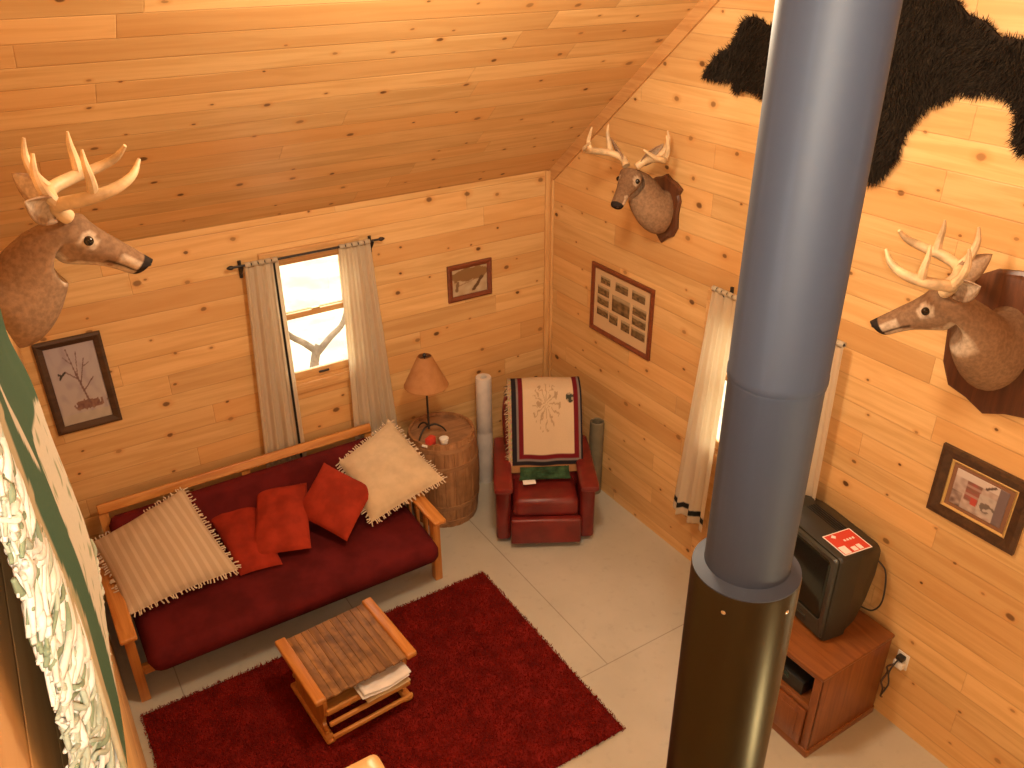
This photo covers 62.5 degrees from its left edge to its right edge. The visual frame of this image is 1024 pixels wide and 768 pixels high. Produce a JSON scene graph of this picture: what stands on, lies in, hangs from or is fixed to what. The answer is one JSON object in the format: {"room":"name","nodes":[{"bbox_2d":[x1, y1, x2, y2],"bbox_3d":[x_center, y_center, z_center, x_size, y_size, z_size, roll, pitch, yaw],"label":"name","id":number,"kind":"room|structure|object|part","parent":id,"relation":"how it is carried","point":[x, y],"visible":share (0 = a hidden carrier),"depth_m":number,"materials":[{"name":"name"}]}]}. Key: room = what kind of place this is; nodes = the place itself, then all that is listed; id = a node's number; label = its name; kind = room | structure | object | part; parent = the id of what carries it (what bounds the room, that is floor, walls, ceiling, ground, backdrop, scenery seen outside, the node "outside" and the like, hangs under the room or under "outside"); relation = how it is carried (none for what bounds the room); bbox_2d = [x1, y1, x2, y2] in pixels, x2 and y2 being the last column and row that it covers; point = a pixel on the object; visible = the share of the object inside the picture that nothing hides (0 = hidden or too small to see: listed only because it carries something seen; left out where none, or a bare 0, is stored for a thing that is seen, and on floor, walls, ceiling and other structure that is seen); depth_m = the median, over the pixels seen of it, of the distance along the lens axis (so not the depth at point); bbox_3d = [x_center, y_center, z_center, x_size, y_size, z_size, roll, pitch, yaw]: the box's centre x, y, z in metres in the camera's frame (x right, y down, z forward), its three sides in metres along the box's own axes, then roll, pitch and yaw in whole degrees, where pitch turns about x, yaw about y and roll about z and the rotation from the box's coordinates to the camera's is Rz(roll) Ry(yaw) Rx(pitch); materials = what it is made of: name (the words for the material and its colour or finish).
{"room":"cabin living room","nodes":[
{"label":"cabin living room","id":0,"kind":"room"},
{"bbox_2d":[0,330,146,767],"bbox_3d":[-0.867,0.548,1.585,0.120,6.140,8.200,-17,33,-28],"label":"wall","id":1,"kind":"structure","parent":0,"point":[30,735],"depth_m":0.66,"materials":[{"name":"brown wood"}]},
{"bbox_2d":[0,309,127,767],"bbox_3d":[-0.491,0.298,0.986,0.061,1.455,0.781,-17,33,-28],"label":"throw blanket","id":2,"kind":"object","parent":1,"relation":"attached to","point":[52,558],"visible":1,"depth_m":0.62,"materials":[{"name":"white fabric"}]},
{"bbox_2d":[0,131,152,347],"bbox_3d":[-1.468,-0.461,2.762,0.540,0.643,0.394,-17,33,-28],"label":"deer mount","id":3,"kind":"object","parent":1,"relation":"attached to","point":[33,293],"visible":1,"depth_m":2.70,"materials":[{"name":"fur"}]},
{"bbox_2d":[20,170,546,601],"bbox_3d":[-1.371,-0.123,6.448,4.170,2.710,0.120,-17,33,-28],"label":"wall","id":4,"kind":"structure","parent":0,"point":[176,335],"depth_m":6.01,"materials":[{"name":"brown wood"}]},
{"bbox_2d":[31,330,122,435],"bbox_3d":[-2.778,-0.001,5.406,0.390,0.650,0.023,-17,33,-28],"label":"framed picture","id":5,"kind":"object","parent":4,"relation":"attached to","point":[75,374],"visible":1,"depth_m":5.40},
{"bbox_2d":[42,340,111,426],"bbox_3d":[-2.780,-0.002,5.410,0.290,0.550,0.001,-17,33,-28],"label":"print","id":6,"kind":"object","parent":5,"relation":"attached to","point":[75,374],"depth_m":5.40},
{"bbox_2d":[226,235,384,277],"bbox_3d":[-1.418,-0.883,5.878,1.140,0.120,0.081,-17,33,-28],"label":"curtain rod","id":7,"kind":"object","parent":4,"relation":"attached to","point":[239,266],"visible":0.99,"depth_m":5.80,"materials":[{"name":"black metal"}]},
{"bbox_2d":[244,257,306,467],"bbox_3d":[-1.724,-0.057,6.068,0.319,1.743,0.051,-17,33,-28],"label":"curtain","id":8,"kind":"object","parent":7,"relation":"hanging from","point":[281,421],"visible":0.88,"depth_m":6.02,"materials":[{"name":"beige fabric"}]},
{"bbox_3d":[-1.405,-0.908,5.840,1.050,0.016,0.017,-17,33,-28],"label":"rod","id":9,"kind":"part","parent":7,"relation":"part of","materials":[{"name":"black metal"}]},
{"bbox_2d":[338,239,397,439],"bbox_3d":[-1.088,-0.252,6.420,0.390,1.745,0.049,-17,33,-28],"label":"curtain","id":10,"kind":"object","parent":7,"relation":"hanging from","point":[370,381],"visible":0.91,"depth_m":6.37,"materials":[{"name":"beige fabric"}]},
{"bbox_2d":[257,235,358,393],"bbox_3d":[-1.438,-0.500,6.178,0.730,1.120,0.130,-17,33,-28],"label":"window","id":11,"kind":"structure","parent":4,"relation":"in","point":[332,368],"depth_m":6.17,"materials":[{"name":"brown wood"}]},
{"bbox_3d":[-1.453,-0.726,6.081,0.540,0.440,0.030,-17,33,-28],"label":"sash","id":12,"kind":"part","parent":11,"relation":"part of","materials":[{"name":"brown wood"}]},
{"bbox_3d":[-1.431,-0.320,6.266,0.540,0.530,0.030,-17,33,-28],"label":"sash","id":13,"kind":"part","parent":11,"relation":"part of","materials":[{"name":"brown wood"}]},
{"bbox_2d":[446,257,491,303],"bbox_3d":[-0.334,-0.825,6.720,0.400,0.305,0.023,-17,33,-28],"label":"framed picture","id":14,"kind":"object","parent":4,"relation":"attached to","point":[468,280],"visible":1,"depth_m":6.72,"materials":[{"name":"brown wood"}]},
{"bbox_2d":[452,264,486,297],"bbox_3d":[-0.337,-0.827,6.723,0.320,0.225,0.001,-17,33,-28],"label":"print","id":15,"kind":"object","parent":14,"relation":"attached to","point":[469,280],"depth_m":6.72},
{"bbox_2d":[542,170,550,376],"bbox_3d":[0.301,-0.550,7.325,0.062,2.610,0.022,-17,33,-28],"label":"trim","id":16,"kind":"structure","parent":4,"relation":"attached to","point":[548,172],"depth_m":7.09,"materials":[{"name":"brown wood"}]},
{"bbox_2d":[0,0,699,252],"bbox_3d":[-0.292,-1.963,3.487,4.170,3.733,4.220,-17,33,-28],"label":"ceiling","id":17,"kind":"structure","parent":0,"point":[232,111],"depth_m":4.47,"materials":[{"name":"brown wood"}]},
{"bbox_2d":[104,479,947,767],"bbox_3d":[0.862,2.771,4.015,4.170,0.100,8.440,-17,33,-28],"label":"floor","id":18,"kind":"structure","parent":0,"point":[611,602],"depth_m":5.89,"materials":[{"name":"beige tile"}]},
{"bbox_2d":[96,423,445,701],"bbox_3d":[-1.671,1.172,5.962,2.200,0.896,1.142,-17,33,-28],"label":"futon sofa","id":19,"kind":"object","parent":18,"relation":"on","point":[213,616],"visible":0.54,"depth_m":5.77,"materials":[{"name":"red fabric"}]},
{"bbox_3d":[-2.745,1.095,5.786,0.060,0.529,0.194,-17,33,-28],"label":"post","id":20,"kind":"part","parent":19,"relation":"part of","materials":[{"name":"brown wood"}]},
{"bbox_3d":[-2.517,1.364,5.353,0.100,0.035,0.870,-17,33,-28],"label":"arm","id":21,"kind":"part","parent":19,"relation":"part of","materials":[{"name":"brown wood"}]},
{"bbox_3d":[-2.338,1.756,5.246,0.060,0.555,0.065,-17,33,-28],"label":"leg","id":22,"kind":"part","parent":19,"relation":"part of","materials":[{"name":"brown wood"}]},
{"bbox_3d":[-1.449,1.523,5.756,2.040,0.070,0.040,-17,33,-28],"label":"rail","id":23,"kind":"part","parent":19,"relation":"part of","materials":[{"name":"brown wood"}]},
{"bbox_2d":[92,487,240,616],"bbox_3d":[-2.296,1.090,5.577,0.830,0.415,0.711,-17,33,-28],"label":"throw pillow","id":24,"kind":"object","parent":19,"relation":"on","point":[167,550],"visible":0.98,"depth_m":5.53,"materials":[{"name":"beige fabric"}]},
{"bbox_3d":[-1.961,0.597,6.168,2.000,0.075,0.060,-17,33,-28],"label":"rail","id":25,"kind":"part","parent":19,"relation":"part of","materials":[{"name":"brown wood"}]},
{"bbox_3d":[-1.855,0.889,6.159,1.940,0.459,0.279,-17,33,-28],"label":"mattress","id":26,"kind":"part","parent":19,"relation":"part of","materials":[{"name":"red fabric"}]},
{"bbox_3d":[-1.925,0.844,6.240,0.060,0.529,0.194,-17,33,-28],"label":"post","id":27,"kind":"part","parent":19,"relation":"part of","materials":[{"name":"brown wood"}]},
{"bbox_2d":[211,507,281,575],"bbox_3d":[-1.862,1.073,5.890,0.340,0.194,0.620,-17,33,-28],"label":"cushion","id":28,"kind":"object","parent":19,"relation":"on","point":[236,528],"visible":0.85,"depth_m":5.82,"materials":[{"name":"red fabric"}]},
{"bbox_2d":[255,483,310,553],"bbox_3d":[-1.652,0.950,6.008,0.398,0.214,0.594,-7,29,-12],"label":"cushion","id":29,"kind":"object","parent":19,"relation":"on","point":[282,521],"visible":1,"depth_m":5.93,"materials":[{"name":"red fabric"}]},
{"bbox_3d":[-1.601,1.280,5.944,2.015,0.205,0.954,-17,33,-28],"label":"seat mattress","id":30,"kind":"part","parent":19,"relation":"part of","materials":[{"name":"red fabric"}]},
{"bbox_2d":[303,463,368,540],"bbox_3d":[-1.306,0.834,6.089,0.467,0.298,0.458,9,30,16],"label":"cushion","id":31,"kind":"object","parent":19,"relation":"on","point":[335,500],"visible":0.98,"depth_m":6.06,"materials":[{"name":"red fabric"}]},
{"bbox_3d":[-1.105,0.594,6.694,0.060,0.529,0.194,-17,33,-28],"label":"post","id":32,"kind":"part","parent":19,"relation":"part of","materials":[{"name":"brown wood"}]},
{"bbox_2d":[336,420,446,526],"bbox_3d":[-0.927,0.635,6.361,0.680,0.436,0.663,-17,33,-28],"label":"throw pillow","id":33,"kind":"object","parent":19,"relation":"on","point":[393,472],"visible":0.94,"depth_m":6.27,"materials":[{"name":"beige fabric"}]},
{"bbox_3d":[-0.743,0.822,6.337,0.100,0.035,0.870,-17,33,-28],"label":"arm","id":34,"kind":"part","parent":19,"relation":"part of","materials":[{"name":"brown wood"}]},
{"bbox_3d":[-0.563,1.214,6.229,0.060,0.555,0.065,-17,33,-28],"label":"leg","id":35,"kind":"part","parent":19,"relation":"part of","materials":[{"name":"brown wood"}]},
{"bbox_2d":[346,755,384,767],"bbox_3d":[-0.240,1.997,2.139,0.090,3.057,0.090,-17,33,-28],"label":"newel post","id":36,"kind":"object","parent":18,"relation":"on","point":[372,761],"visible":1,"depth_m":1.43,"materials":[{"name":"brown wood"}]},
{"bbox_2d":[140,571,625,767],"bbox_3d":[-0.809,2.075,5.185,2.507,0.031,1.734,-17,33,-28],"label":"shag rug","id":37,"kind":"object","parent":18,"relation":"on","point":[488,691],"visible":0.8,"depth_m":5.24,"materials":[{"name":"red carpet"}]},
{"bbox_2d":[275,597,416,744],"bbox_3d":[-1.016,1.795,5.265,0.670,0.412,0.631,-20,34,-31],"label":"coffee table","id":38,"kind":"object","parent":37,"relation":"on","point":[326,660],"visible":0.97,"depth_m":5.14,"materials":[{"name":"brown wood"}]},
{"bbox_3d":[-1.238,1.870,5.142,0.024,0.340,0.520,-20,34,-31],"label":"panel","id":39,"kind":"part","parent":38,"relation":"part of","materials":[{"name":"brown wood"}]},
{"bbox_3d":[-0.862,1.837,5.051,0.540,0.032,0.022,-20,34,-31],"label":"rail","id":40,"kind":"part","parent":38,"relation":"part of","materials":[{"name":"brown wood"}]},
{"bbox_2d":[327,687,361,715],"bbox_3d":[-1.022,1.777,5.265,0.520,0.015,0.510,-20,34,-31],"label":"shelf","id":41,"kind":"object","parent":38,"relation":"attached to","point":[332,701],"depth_m":5.05,"materials":[{"name":"brown wood"}]},
{"bbox_3d":[-0.850,1.920,5.077,0.540,0.032,0.022,-20,34,-31],"label":"rail","id":42,"kind":"part","parent":38,"relation":"part of","materials":[{"name":"brown wood"}]},
{"bbox_3d":[-0.835,2.004,5.099,0.540,0.032,0.022,-20,34,-31],"label":"rail","id":43,"kind":"part","parent":38,"relation":"part of","materials":[{"name":"brown wood"}]},
{"bbox_2d":[365,677,410,702],"bbox_3d":[-0.807,1.805,5.150,0.291,0.036,0.251,-20,34,-31],"label":"magazine","id":44,"kind":"object","parent":38,"relation":"on","point":[407,679],"visible":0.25,"depth_m":5.06,"materials":[{"name":"brown paper"}]},
{"bbox_2d":[354,661,410,699],"bbox_3d":[-0.875,1.716,5.191,0.337,0.048,0.463,-19,34,-31],"label":"newspaper","id":45,"kind":"object","parent":44,"relation":"on","point":[383,681],"visible":0.34,"depth_m":5.06,"materials":[{"name":"white paper"}]},
{"bbox_3d":[-0.811,1.719,5.417,0.024,0.340,0.520,-20,34,-31],"label":"panel","id":46,"kind":"part","parent":38,"relation":"part of","materials":[{"name":"brown wood"}]},
{"bbox_2d":[407,412,479,527],"bbox_3d":[-0.565,0.702,6.931,0.591,0.790,0.594,-17,33,-28],"label":"barrel","id":47,"kind":"object","parent":18,"relation":"on","point":[456,500],"visible":0.74,"depth_m":6.73,"materials":[{"name":"brown wood"}]},
{"bbox_2d":[404,353,448,440],"bbox_3d":[-0.660,0.082,6.538,0.344,0.714,0.344,-17,33,-28],"label":"table lamp","id":48,"kind":"object","parent":47,"relation":"on","point":[425,378],"visible":1,"depth_m":6.37,"materials":[{"name":"fabric"}]},
{"bbox_3d":[-0.694,0.384,6.634,0.016,0.090,0.143,16,32,27],"label":"leg","id":49,"kind":"part","parent":48,"relation":"part of","materials":[{"name":"black metal"}]},
{"bbox_3d":[-0.661,-0.102,6.438,0.344,0.252,0.344,-17,33,-28],"label":"lamp shade","id":50,"kind":"part","parent":48,"relation":"part of","materials":[{"name":"fabric"}]},
{"bbox_3d":[-0.592,0.347,6.701,0.143,0.090,0.016,-8,29,-13],"label":"leg","id":51,"kind":"part","parent":48,"relation":"part of","materials":[{"name":"black metal"}]},
{"bbox_2d":[425,435,435,445],"bbox_3d":[-0.633,0.444,6.550,0.050,0.070,0.075,14,32,25],"label":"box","id":52,"kind":"object","parent":47,"relation":"on","point":[431,439],"visible":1,"depth_m":6.53,"materials":[{"name":"red"}]},
{"bbox_3d":[-0.567,0.379,6.757,0.487,0.013,0.487,-17,33,-28],"label":"lid","id":53,"kind":"part","parent":47,"relation":"part of","materials":[{"name":"brown wood"}]},
{"bbox_2d":[439,436,448,444],"bbox_3d":[-0.529,0.444,6.564,0.076,0.055,0.076,-17,33,-28],"label":"cup","id":54,"kind":"object","parent":47,"relation":"on","point":[443,439],"visible":1,"depth_m":6.55,"materials":[{"name":"white ceramic"}]},
{"bbox_2d":[475,373,492,483],"bbox_3d":[-0.235,0.394,7.245,0.134,1.030,0.134,-17,33,-28],"label":"paper roll","id":55,"kind":"object","parent":18,"relation":"on","point":[483,382],"visible":0.96,"depth_m":7.17,"materials":[{"name":"white paper"}]},
{"bbox_2d":[493,396,598,543],"bbox_3d":[0.249,0.627,6.717,0.804,1.055,0.795,-1,28,-2],"label":"recliner","id":56,"kind":"object","parent":18,"relation":"on","point":[547,510],"visible":0.61,"depth_m":6.56,"materials":[{"name":"red leather"}]},
{"bbox_3d":[-0.078,0.882,6.865,0.115,0.470,0.650,-1,28,-2],"label":"arm","id":57,"kind":"part","parent":56,"relation":"part of","materials":[{"name":"red leather"}]},
{"bbox_2d":[523,480,535,484],"bbox_3d":[0.136,0.769,6.610,0.100,0.014,0.044,-4,29,-7],"label":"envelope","id":58,"kind":"object","parent":56,"relation":"on","point":[525,482],"visible":1,"depth_m":6.60,"materials":[{"name":"white paper"}]},
{"bbox_3d":[0.241,0.409,6.775,0.638,0.725,0.432,-1,28,-2],"label":"backrest","id":59,"kind":"part","parent":56,"relation":"part of","materials":[{"name":"red leather"}]},
{"bbox_2d":[504,376,582,472],"bbox_3d":[0.242,0.314,6.791,0.625,0.653,0.529,-1,28,-2],"label":"throw blanket","id":60,"kind":"object","parent":56,"relation":"on","point":[544,415],"visible":0.96,"depth_m":6.67,"materials":[{"name":"beige fabric"}]},
{"bbox_2d":[519,465,570,480],"bbox_3d":[0.257,0.701,6.644,0.410,0.085,0.082,-2,28,-3],"label":"seat cushion","id":61,"kind":"object","parent":56,"relation":"on","point":[547,472],"visible":1,"depth_m":6.63,"materials":[{"name":"green fabric"}]},
{"bbox_3d":[0.250,0.799,6.819,0.510,0.176,0.700,-1,28,-2],"label":"seat","id":62,"kind":"part","parent":56,"relation":"part of","materials":[{"name":"red leather"}]},
{"bbox_3d":[0.577,0.866,6.887,0.115,0.470,0.650,-1,28,-2],"label":"arm","id":63,"kind":"part","parent":56,"relation":"part of","materials":[{"name":"red leather"}]},
{"bbox_2d":[589,418,603,494],"bbox_3d":[0.710,0.617,7.163,0.120,0.705,0.120,-17,33,-28],"label":"roll","id":64,"kind":"object","parent":18,"relation":"on","point":[596,435],"visible":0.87,"depth_m":7.05,"materials":[{"name":"paper"}]},
{"bbox_2d":[666,0,902,767],"bbox_3d":[0.560,0.515,2.051,0.256,5.740,0.260,-17,33,-28],"label":"stovepipe","id":65,"kind":"object","parent":18,"relation":"on","point":[829,61],"visible":1,"depth_m":1.66,"materials":[{"name":"grey metal"}]},
{"bbox_2d":[772,610,894,757],"bbox_3d":[1.776,1.696,5.201,0.659,0.655,0.719,-17,33,-28],"label":"tv cabinet","id":66,"kind":"object","parent":18,"relation":"on","point":[847,668],"visible":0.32,"depth_m":4.91,"materials":[{"name":"brown wood"}]},
{"bbox_3d":[1.603,1.946,5.010,0.006,0.188,0.204,-17,33,-28],"label":"door panel","id":67,"kind":"part","parent":66,"relation":"part of","materials":[{"name":"brown wood"}]},
{"bbox_3d":[1.611,1.944,5.015,0.018,0.278,0.294,-17,33,-28],"label":"door","id":68,"kind":"part","parent":66,"relation":"part of","materials":[{"name":"brown wood"}]},
{"bbox_3d":[1.543,1.739,5.056,0.020,0.040,0.595,-17,33,-28],"label":"frame","id":69,"kind":"part","parent":66,"relation":"part of","materials":[{"name":"brown wood"}]},
{"bbox_2d":[782,679,812,702],"bbox_3d":[1.791,1.659,5.192,0.599,0.020,0.655,-17,33,-28],"label":"shelf","id":70,"kind":"object","parent":66,"relation":"attached to","point":[789,691],"depth_m":4.91,"materials":[{"name":"brown wood"}]},
{"bbox_2d":[782,656,814,694],"bbox_3d":[1.699,1.635,5.109,0.344,0.100,0.440,-17,33,-28],"label":"recorder","id":71,"kind":"object","parent":66,"relation":"in","point":[801,681],"visible":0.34,"depth_m":4.91,"materials":[{"name":"black plastic"}]},
{"bbox_3d":[1.542,1.516,4.936,0.020,0.027,0.595,-17,33,-28],"label":"frame","id":72,"kind":"part","parent":66,"relation":"part of","materials":[{"name":"brown wood"}]},
{"bbox_3d":[1.716,1.884,4.825,0.020,0.572,0.050,-17,33,-28],"label":"frame","id":73,"kind":"part","parent":66,"relation":"part of","materials":[{"name":"brown wood"}]},
{"bbox_2d":[794,495,880,640],"bbox_3d":[1.837,1.053,5.047,0.416,0.623,0.650,-12,30,-20],"label":"television","id":74,"kind":"object","parent":66,"relation":"on","point":[838,562],"visible":0.59,"depth_m":4.80,"materials":[{"name":"black plastic"}]},
{"bbox_2d":[823,528,871,555],"bbox_3d":[1.872,0.882,4.710,0.194,0.003,0.181,-12,30,-20],"label":"paper","id":75,"kind":"object","parent":74,"relation":"on","point":[844,542],"depth_m":4.70,"materials":[{"name":"red paper"}]},
{"bbox_2d":[861,561,886,610],"bbox_3d":[2.131,1.197,4.978,0.040,0.416,0.150,-17,33,-28],"label":"power cord","id":76,"kind":"object","parent":74,"relation":"attached to","point":[882,565],"visible":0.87,"depth_m":4.93,"materials":[{"name":"grey plastic"}]},
{"bbox_3d":[1.977,1.815,4.956,0.611,0.577,0.020,-17,33,-28],"label":"panel","id":77,"kind":"part","parent":66,"relation":"part of","materials":[{"name":"brown wood"}]},
{"bbox_2d":[551,0,1023,767],"bbox_3d":[2.555,-0.520,3.471,0.120,6.190,8.200,-17,33,-28],"label":"wall","id":78,"kind":"structure","parent":0,"point":[953,602],"depth_m":4.82,"materials":[{"name":"brown wood"}]},
{"bbox_2d":[548,180,554,376],"bbox_3d":[0.333,-0.554,7.310,0.020,2.630,0.030,-17,33,-28],"label":"trim","id":79,"kind":"structure","parent":78,"relation":"attached to","point":[553,181],"depth_m":7.11,"materials":[{"name":"brown wood"}]},
{"bbox_2d":[589,261,655,360],"bbox_3d":[0.822,-0.564,6.417,0.023,0.562,0.728,-17,33,-28],"label":"photo collage","id":80,"kind":"object","parent":78,"relation":"attached to","point":[621,307],"visible":1,"depth_m":6.40,"materials":[{"name":"beige paper"}]},
{"bbox_2d":[597,305,607,318],"bbox_3d":[0.711,-0.565,6.627,0.001,0.066,0.139,-17,33,-28],"label":"photo","id":81,"kind":"object","parent":80,"relation":"attached to","point":[602,311],"depth_m":6.63},
{"bbox_2d":[597,295,608,307],"bbox_3d":[0.710,-0.647,6.582,0.001,0.066,0.139,-17,33,-28],"label":"photo","id":82,"kind":"object","parent":80,"relation":"on","point":[602,300],"depth_m":6.58},
{"bbox_2d":[598,284,608,297],"bbox_3d":[0.710,-0.720,6.543,0.001,0.071,0.139,-17,33,-28],"label":"photo","id":83,"kind":"object","parent":80,"relation":"on","point":[603,289],"depth_m":6.54},
{"bbox_2d":[601,275,609,286],"bbox_3d":[0.720,-0.792,6.485,0.001,0.060,0.116,-17,33,-28],"label":"photo","id":84,"kind":"object","parent":80,"relation":"on","point":[605,279],"depth_m":6.49},
{"bbox_2d":[609,312,617,325],"bbox_3d":[0.784,-0.501,6.529,0.001,0.082,0.101,-17,33,-28],"label":"photo","id":85,"kind":"object","parent":80,"relation":"attached to","point":[613,316],"depth_m":6.53},
{"bbox_2d":[612,294,629,318],"bbox_3d":[0.826,-0.587,6.407,0.001,0.132,0.209,-17,33,-28],"label":"photo","id":86,"kind":"object","parent":80,"relation":"attached to","point":[620,304],"depth_m":6.40},
{"bbox_2d":[615,282,627,296],"bbox_3d":[0.825,-0.714,6.338,0.001,0.071,0.147,-17,33,-28],"label":"photo","id":87,"kind":"object","parent":80,"relation":"attached to","point":[621,288],"depth_m":6.34},
{"bbox_2d":[621,320,629,333],"bbox_3d":[0.862,-0.435,6.426,0.001,0.082,0.101,-17,33,-28],"label":"photo","id":88,"kind":"object","parent":80,"relation":"attached to","point":[625,324],"depth_m":6.42},
{"bbox_2d":[631,326,644,342],"bbox_3d":[0.943,-0.371,6.316,0.001,0.077,0.155,-17,33,-28],"label":"photo","id":89,"kind":"object","parent":80,"relation":"attached to","point":[637,333],"depth_m":6.31},
{"bbox_2d":[632,315,645,330],"bbox_3d":[0.942,-0.453,6.271,0.001,0.071,0.155,-17,33,-28],"label":"photo","id":90,"kind":"object","parent":80,"relation":"on","point":[638,322],"depth_m":6.27},
{"bbox_2d":[632,290,645,304],"bbox_3d":[0.930,-0.635,6.192,0.001,0.071,0.147,-17,33,-28],"label":"photo","id":91,"kind":"object","parent":80,"relation":"attached to","point":[638,296],"depth_m":6.19},
{"bbox_2d":[632,305,646,320],"bbox_3d":[0.942,-0.526,6.232,0.001,0.071,0.155,-17,33,-28],"label":"photo","id":92,"kind":"object","parent":80,"relation":"on","point":[639,312],"depth_m":6.23},
{"bbox_2d":[582,124,683,242],"bbox_3d":[0.782,-1.261,5.523,0.568,0.782,0.561,-17,33,-28],"label":"deer mount","id":93,"kind":"object","parent":78,"relation":"attached to","point":[655,203],"visible":1,"depth_m":5.55,"materials":[{"name":"brown wood"}]},
{"bbox_2d":[549,0,719,182],"bbox_3d":[1.391,-2.394,4.385,0.022,3.645,4.100,-17,33,-28],"label":"trim","id":94,"kind":"structure","parent":78,"relation":"attached to","point":[702,8],"depth_m":5.57,"materials":[{"name":"brown wood"}]},
{"bbox_2d":[702,289,726,464],"bbox_3d":[1.604,0.099,5.495,0.130,1.240,0.970,-17,33,-28],"label":"window","id":95,"kind":"structure","parent":78,"relation":"in","point":[709,290],"depth_m":5.66,"materials":[{"name":"brown wood"}]},
{"bbox_3d":[1.558,0.113,5.469,0.020,1.240,0.970,-17,33,-28],"label":"casing","id":96,"kind":"part","parent":95,"relation":"part of","materials":[{"name":"brown wood"}]},
{"bbox_3d":[1.597,0.304,5.599,0.030,0.590,0.780,-17,33,-28],"label":"sash","id":97,"kind":"part","parent":95,"relation":"part of","materials":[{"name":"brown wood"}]},
{"bbox_2d":[716,287,845,346],"bbox_3d":[1.589,-0.388,5.059,0.099,0.120,1.025,-17,33,-28],"label":"curtain rod","id":98,"kind":"object","parent":78,"relation":"attached to","point":[731,288],"visible":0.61,"depth_m":5.35,"materials":[{"name":"black metal"}]},
{"bbox_2d":[673,285,736,531],"bbox_3d":[1.309,0.202,5.816,0.046,1.870,0.390,-18,33,-29],"label":"curtain","id":99,"kind":"object","parent":98,"relation":"hanging from","point":[690,497],"visible":0.98,"depth_m":5.77,"materials":[{"name":"beige fabric"}]},
{"bbox_2d":[805,339,846,499],"bbox_3d":[1.770,0.547,5.172,0.049,1.870,0.315,-17,33,-28],"label":"curtain","id":100,"kind":"object","parent":98,"relation":"hanging from","point":[811,490],"visible":0.13,"depth_m":4.92,"materials":[{"name":"beige fabric"}]},
{"bbox_2d":[699,0,1023,188],"bbox_3d":[1.750,-1.650,4.122,0.042,1.377,2.313,-17,33,-28],"label":"bear hide","id":101,"kind":"object","parent":78,"relation":"attached to","point":[941,51],"visible":0.49,"depth_m":3.90,"materials":[{"name":"black fur"}]},
{"bbox_2d":[892,649,909,670],"bbox_3d":[2.285,1.634,4.963,0.050,0.115,0.075,-17,33,-28],"label":"wall outlet","id":102,"kind":"object","parent":78,"relation":"attached to","point":[903,658],"visible":0.91,"depth_m":4.94,"materials":[{"name":"white plastic"}]},
{"bbox_2d":[879,663,893,695],"bbox_3d":[2.243,1.781,5.077,0.046,0.341,0.074,3,29,6],"label":"power cord","id":103,"kind":"object","parent":102,"relation":"attached to","point":[887,666],"visible":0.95,"depth_m":5.07,"materials":[{"name":"brown plastic"}]},
{"bbox_2d":[880,659,898,697],"bbox_3d":[2.251,1.766,5.040,0.039,0.366,0.065,3,29,7],"label":"power cord","id":104,"kind":"object","parent":102,"relation":"attached to","point":[897,660],"visible":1,"depth_m":5.05,"materials":[{"name":"grey plastic"}]},
{"bbox_2d":[870,220,1023,417],"bbox_3d":[1.990,-0.218,3.821,0.661,0.933,0.715,-17,33,-28],"label":"deer mount","id":105,"kind":"object","parent":78,"relation":"attached to","point":[982,315],"visible":1,"depth_m":3.79,"materials":[{"name":"brown wood"}]},
{"bbox_2d":[926,442,1023,555],"bbox_3d":[2.361,0.578,4.271,0.023,0.410,0.475,-17,33,-28],"label":"framed picture","id":106,"kind":"object","parent":78,"relation":"attached to","point":[985,500],"visible":1,"depth_m":4.27,"materials":[{"name":"brown wood"}]},
{"bbox_2d":[949,468,1010,527],"bbox_3d":[2.365,0.577,4.273,0.001,0.210,0.275,-17,33,-28],"label":"print","id":107,"kind":"object","parent":106,"relation":"attached to","point":[974,495],"depth_m":4.27},
{"label":"outside","id":108,"kind":"structure","parent":0,"visible":0},
{"bbox_2d":[279,255,729,438],"bbox_3d":[-0.427,-0.215,11.023,34.000,0.403,34.000,-17,33,-28],"label":"window","id":109,"kind":"structure","parent":108,"point":[313,282],"depth_m":12.95,"materials":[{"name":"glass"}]},
{"bbox_2d":[289,311,344,367],"bbox_3d":[-2.303,-0.657,9.459,1.358,2.405,0.179,-9,29,-15],"label":"bare tree","id":110,"kind":"object","parent":109,"relation":"on","point":[316,349],"visible":0.41,"depth_m":9.61,"materials":[{"name":"grey plant"}]}
]}

